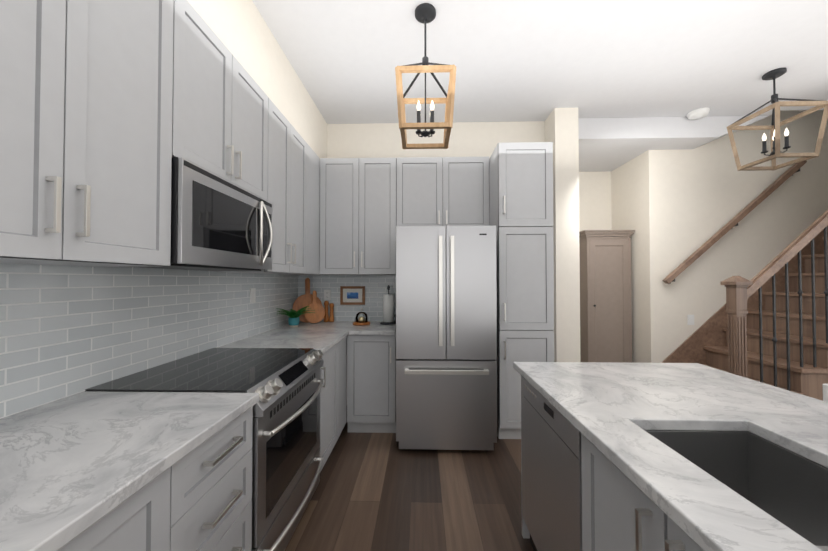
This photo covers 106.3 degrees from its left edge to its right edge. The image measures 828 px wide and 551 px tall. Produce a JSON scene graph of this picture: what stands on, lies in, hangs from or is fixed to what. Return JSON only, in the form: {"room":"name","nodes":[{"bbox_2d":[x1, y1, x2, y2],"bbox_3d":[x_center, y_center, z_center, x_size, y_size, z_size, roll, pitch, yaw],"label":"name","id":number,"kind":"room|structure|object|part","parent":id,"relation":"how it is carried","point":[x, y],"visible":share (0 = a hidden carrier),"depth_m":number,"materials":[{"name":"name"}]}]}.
{"room":"kitchen","nodes":[
{"label":"kitchen","id":0,"kind":"room"},
{"bbox_2d":[187,0,326,157],"bbox_3d":[-1.205,-1.463,0.072,0.325,0.513,6.700,0,-1,1],"label":"wall","id":1,"kind":"structure","parent":0,"point":[242,32],"depth_m":2.07,"materials":[{"name":"beige paint"}]},
{"bbox_2d":[285,420,533,550],"bbox_3d":[1.922,1.418,0.547,6.850,0.100,7.900,0,-1,1],"label":"floor","id":2,"kind":"structure","parent":0,"point":[378,492],"depth_m":1.92,"materials":[{"name":"brown wood"}]},
{"bbox_2d":[58,459,181,550],"bbox_3d":[-1.007,0.927,0.405,0.698,0.876,0.852,0,-1,1],"label":"base cabinet","id":3,"kind":"object","parent":2,"relation":"on","point":[150,519],"depth_m":0.76,"materials":[{"name":"grey paint"}]},
{"bbox_2d":[0,321,395,550],"bbox_3d":[-0.774,0.478,1.005,1.133,0.035,4.748,0,-1,1],"label":"countertop","id":4,"kind":"structure","parent":3,"relation":"on","point":[72,467],"depth_m":0.85,"materials":[{"name":"white stone"}]},
{"bbox_2d":[277,306,314,327],"bbox_3d":[-1.133,0.395,2.961,0.378,0.188,0.355,0,-1,1],"label":"potted plant","id":5,"kind":"object","parent":4,"relation":"on","point":[293,318],"visible":0.98,"depth_m":2.92,"materials":[{"name":"plant"}]},
{"bbox_2d":[293,278,324,322],"bbox_3d":[-1.087,0.258,3.247,0.324,0.467,0.174,0,-1,1],"label":"cutting boards","id":6,"kind":"object","parent":4,"relation":"on","point":[311,301],"visible":0.9,"depth_m":3.22,"materials":[{"name":"brown wood"}]},
{"bbox_2d":[324,301,333,321],"bbox_3d":[-0.910,0.382,3.325,0.109,0.225,0.054,0,-1,-4],"label":"pepper mills","id":7,"kind":"object","parent":4,"relation":"on","point":[327,318],"visible":0.96,"depth_m":3.31,"materials":[{"name":"brown wood"}]},
{"bbox_2d":[353,308,369,325],"bbox_3d":[-0.527,0.408,3.127,0.176,0.167,0.176,0,-1,1],"label":"cloche","id":8,"kind":"object","parent":4,"relation":"on","point":[361,321],"visible":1,"depth_m":3.10,"materials":[{"name":"brown wood"}]},
{"bbox_2d":[380,285,395,324],"bbox_3d":[-0.261,0.295,3.182,0.170,0.395,0.170,0,-1,1],"label":"paper towel holder","id":9,"kind":"object","parent":4,"relation":"on","point":[388,309],"visible":0.92,"depth_m":3.13,"materials":[{"name":"paper"}]},
{"bbox_2d":[85,348,323,550],"bbox_3d":[-0.927,0.922,1.619,0.790,0.923,0.772,0,-1,1],"label":"range","id":10,"kind":"object","parent":2,"relation":"on","point":[286,384],"visible":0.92,"depth_m":1.47,"materials":[{"name":"silver metal"}]},
{"bbox_2d":[182,406,252,550],"bbox_3d":[-0.990,0.936,1.031,0.698,0.876,0.403,0,-1,1],"label":"base cabinet","id":11,"kind":"object","parent":2,"relation":"on","point":[198,498],"depth_m":1.03,"materials":[{"name":"grey paint"}]},
{"bbox_2d":[320,340,341,471],"bbox_3d":[-0.959,0.955,2.239,0.698,0.876,0.463,0,-1,1],"label":"base cabinet","id":12,"kind":"object","parent":2,"relation":"on","point":[331,371],"depth_m":2.29,"materials":[{"name":"grey paint"}]},
{"bbox_2d":[342,336,346,429],"bbox_3d":[-0.949,0.961,2.625,0.698,0.876,0.309,0,-1,1],"label":"base cabinet","id":13,"kind":"object","parent":2,"relation":"on","point":[344,341],"depth_m":2.67,"materials":[{"name":"grey paint"}]},
{"bbox_2d":[347,335,395,432],"bbox_3d":[-0.371,0.967,3.037,0.435,0.877,0.650,0,-1,1],"label":"base cabinet","id":14,"kind":"object","parent":2,"relation":"on","point":[371,383],"visible":0.88,"depth_m":2.75,"materials":[{"name":"grey paint"}]},
{"bbox_2d":[396,226,496,450],"bbox_3d":[0.260,0.511,2.825,0.780,1.785,0.940,0,-1,1],"label":"fridge","id":15,"kind":"object","parent":2,"relation":"on","point":[446,345],"visible":1,"depth_m":2.41,"materials":[{"name":"silver metal"}]},
{"bbox_2d":[489,142,553,438],"bbox_3d":[0.933,0.132,2.976,0.533,2.544,0.730,0,-1,1],"label":"pantry cabinet","id":16,"kind":"object","parent":2,"relation":"on","point":[521,196],"visible":0.77,"depth_m":2.65,"materials":[{"name":"grey paint"}]},
{"bbox_2d":[579,230,634,362],"bbox_3d":[2.402,0.434,4.016,0.610,1.975,0.470,0,-1,1],"label":"armoire","id":17,"kind":"object","parent":2,"relation":"on","point":[605,302],"visible":0.58,"depth_m":3.81,"materials":[{"name":"beige paint"}]},
{"bbox_2d":[582,496,702,550],"bbox_3d":[1.009,1.059,0.620,0.920,0.618,0.770,0,-1,1],"label":"base cabinet","id":18,"kind":"object","parent":2,"relation":"on","point":[621,511],"depth_m":0.81,"materials":[{"name":"grey paint"}]},
{"bbox_2d":[637,487,649,499],"bbox_3d":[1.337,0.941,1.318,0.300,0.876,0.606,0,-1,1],"label":"base cabinet","id":19,"kind":"object","parent":2,"relation":"on","point":[640,495],"depth_m":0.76,"materials":[{"name":"grey paint"}]},
{"bbox_2d":[522,377,581,550],"bbox_3d":[0.864,0.942,1.331,0.606,0.875,0.598,0,-1,1],"label":"dishwasher","id":20,"kind":"object","parent":19,"relation":"in","point":[551,478],"visible":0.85,"depth_m":1.29,"materials":[{"name":"silver metal"}]},
{"bbox_2d":[513,362,827,550],"bbox_3d":[0.993,0.464,0.110,0.985,0.035,3.150,0,-1,1],"label":"countertop","id":21,"kind":"structure","parent":19,"relation":"on","point":[612,412],"depth_m":0.99,"materials":[{"name":"white stone"}]},
{"bbox_2d":[645,430,827,550],"bbox_3d":[0.864,0.606,0.632,0.394,0.230,0.734,0,-1,1],"label":"sink","id":22,"kind":"object","parent":21,"relation":"in","point":[787,488],"visible":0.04,"depth_m":0.93,"materials":[{"name":"silver metal"}]},
{"bbox_2d":[661,209,827,400],"bbox_3d":[3.988,0.047,3.050,2.552,2.719,0.927,0,-1,1],"label":"staircase","id":23,"kind":"structure","parent":2,"relation":"on","point":[768,324],"depth_m":2.85,"materials":[{"name":"brown wood"}]},
{"bbox_3d":[2.787,0.701,2.676,0.138,1.400,0.138,0,-1,1],"label":"newel post","id":24,"kind":"part","parent":23,"relation":"part of","materials":[{"name":"brown wood"}]},
{"bbox_3d":[3.296,0.231,2.670,0.979,1.930,0.050,0,-1,1],"label":"balustrade railing","id":25,"kind":"part","parent":23,"relation":"part of","materials":[{"name":"brown wood"}]},
{"bbox_2d":[823,384,827,401],"bbox_3d":[2.330,0.972,1.413,0.400,0.820,0.400,0,-1,1],"label":"stool","id":26,"kind":"object","parent":2,"relation":"on","point":[825,392],"visible":0.31,"depth_m":1.61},
{"bbox_2d":[327,120,570,361],"bbox_3d":[0.183,-0.128,3.427,2.925,3.080,0.120,0,-1,1],"label":"wall","id":27,"kind":"structure","parent":0,"point":[558,128],"depth_m":3.37,"materials":[{"name":"beige paint"}]},
{"bbox_2d":[298,275,395,320],"bbox_3d":[-0.688,0.222,3.380,1.170,0.550,0.006,0,-1,1],"label":"backsplash","id":28,"kind":"structure","parent":27,"relation":"attached to","point":[375,289],"depth_m":3.38,"materials":[{"name":"grey tile"}]},
{"bbox_2d":[324,290,330,299],"bbox_3d":[-0.941,0.211,3.372,0.072,0.116,0.009,0,-1,1],"label":"outlet","id":29,"kind":"object","parent":28,"relation":"attached to","point":[327,294],"visible":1,"depth_m":3.37,"materials":[{"name":"white plastic"}]},
{"bbox_2d":[340,286,364,304],"bbox_3d":[-0.664,0.216,3.360,0.265,0.200,0.018,0,-1,1],"label":"picture frame","id":30,"kind":"object","parent":28,"relation":"attached to","point":[352,295],"visible":0.98,"depth_m":3.36,"materials":[{"name":"brown wood"}]},
{"bbox_2d":[320,158,395,274],"bbox_3d":[-0.547,-0.581,3.217,0.755,1.150,0.349,0,-1,1],"label":"upper cabinet","id":31,"kind":"object","parent":27,"relation":"attached to","point":[358,195],"depth_m":3.05,"materials":[{"name":"grey paint"}]},
{"bbox_2d":[396,157,488,225],"bbox_3d":[0.284,-0.799,3.198,0.908,0.715,0.349,0,-1,1],"label":"upper cabinet","id":32,"kind":"object","parent":27,"relation":"attached to","point":[431,191],"depth_m":3.03,"materials":[{"name":"grey paint"}]},
{"bbox_2d":[252,0,827,123],"bbox_3d":[1.947,-2.061,0.599,6.840,0.700,7.900,0,-1,1],"label":"ceiling","id":33,"kind":"structure","parent":0,"point":[523,60],"depth_m":2.37,"materials":[{"name":"white paint"}]},
{"bbox_2d":[395,3,455,148],"bbox_3d":[0.073,-1.280,1.987,0.361,0.818,0.361,0,-1,1],"label":"pendant lantern","id":34,"kind":"object","parent":33,"relation":"hanging from","point":[425,13],"visible":1,"depth_m":1.93,"materials":[{"name":"wood"}]},
{"bbox_2d":[686,107,709,119],"bbox_3d":[2.910,-1.641,3.179,0.180,0.059,0.180,0,-1,1],"label":"smoke detector","id":35,"kind":"object","parent":33,"relation":"attached to","point":[699,113],"visible":0.98,"depth_m":3.14,"materials":[{"name":"white plastic"}]},
{"bbox_2d":[727,68,827,170],"bbox_3d":[2.989,-1.300,2.572,0.417,0.759,0.417,0,-1,1],"label":"pendant lantern","id":36,"kind":"object","parent":33,"relation":"hanging from","point":[776,124],"visible":1,"depth_m":2.53,"materials":[{"name":"wood"}]},
{"bbox_2d":[579,171,611,231],"bbox_3d":[2.195,-0.114,4.335,1.290,3.080,0.120,0,-1,1],"label":"wall","id":37,"kind":"structure","parent":0,"point":[595,211],"depth_m":4.28,"materials":[{"name":"beige paint"}]},
{"bbox_2d":[578,116,767,171],"bbox_3d":[2.693,-1.553,3.779,2.075,0.220,1.010,0,-1,1],"label":"ceiling","id":38,"kind":"structure","parent":0,"point":[608,144],"depth_m":3.29,"materials":[{"name":"white paint"}]},
{"bbox_2d":[611,110,827,362],"bbox_3d":[4.071,-0.471,3.877,2.725,3.780,0.710,0,-1,1],"label":"wall","id":39,"kind":"structure","parent":0,"point":[674,209],"depth_m":3.54,"materials":[{"name":"beige paint"}]},
{"bbox_2d":[687,315,693,324],"bbox_3d":[3.144,0.504,3.525,0.072,0.116,0.010,0,-1,1],"label":"light switch","id":40,"kind":"object","parent":39,"relation":"attached to","point":[690,319],"visible":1,"depth_m":3.52,"materials":[{"name":"white plastic"}]},
{"bbox_2d":[662,160,806,283],"bbox_3d":[3.568,-0.599,3.485,1.542,1.382,0.102,0,-1,1],"label":"wall-mounted handrail","id":41,"kind":"object","parent":39,"relation":"attached to","point":[731,223],"visible":0.94,"depth_m":3.44,"materials":[{"name":"brown wood"}]},
{"bbox_3d":[-1.426,-0.528,0.123,0.120,3.780,6.820,0,-1,1],"label":"wall","id":42,"kind":"structure","parent":0,"visible":0},
{"bbox_2d":[0,0,179,266],"bbox_3d":[-1.165,-0.617,0.886,0.358,1.150,0.749,0,-1,1],"label":"upper cabinet","id":43,"kind":"object","parent":42,"relation":"attached to","point":[109,109],"depth_m":0.95,"materials":[{"name":"grey paint"}]},
{"bbox_2d":[0,263,297,418],"bbox_3d":[-1.355,0.172,0.150,0.006,0.550,6.499,0,-1,1],"label":"backsplash","id":44,"kind":"structure","parent":42,"relation":"attached to","point":[66,331],"depth_m":1.35,"materials":[{"name":"grey tile"}]},
{"bbox_2d":[250,288,255,302],"bbox_3d":[-1.285,0.161,2.480,0.010,0.116,0.072,0,-1,1],"label":"light switch","id":45,"kind":"object","parent":44,"relation":"attached to","point":[252,295],"visible":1,"depth_m":2.47,"materials":[{"name":"white plastic"}]},
{"bbox_2d":[180,0,271,202],"bbox_3d":[-1.145,-0.830,1.651,0.358,0.701,0.776,0,-1,1],"label":"upper cabinet","id":46,"kind":"object","parent":42,"relation":"attached to","point":[226,117],"depth_m":1.57,"materials":[{"name":"grey paint"}]},
{"bbox_2d":[139,157,272,270],"bbox_3d":[-1.101,-0.255,1.641,0.442,0.440,0.764,0,-1,1],"label":"microwave","id":47,"kind":"object","parent":46,"relation":"attached to","point":[218,223],"visible":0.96,"depth_m":1.47,"materials":[{"name":"silver metal"}]},
{"bbox_2d":[215,102,307,274],"bbox_3d":[-1.126,-0.594,2.377,0.358,1.150,0.684,0,-1,1],"label":"upper cabinet","id":48,"kind":"object","parent":42,"relation":"attached to","point":[289,149],"depth_m":2.35,"materials":[{"name":"grey paint"}]},
{"bbox_2d":[308,145,319,274],"bbox_3d":[-1.113,-0.586,2.888,0.358,1.150,0.338,0,-1,1],"label":"upper cabinet","id":49,"kind":"object","parent":42,"relation":"attached to","point":[313,160],"depth_m":2.89,"materials":[{"name":"grey paint"}]}
]}

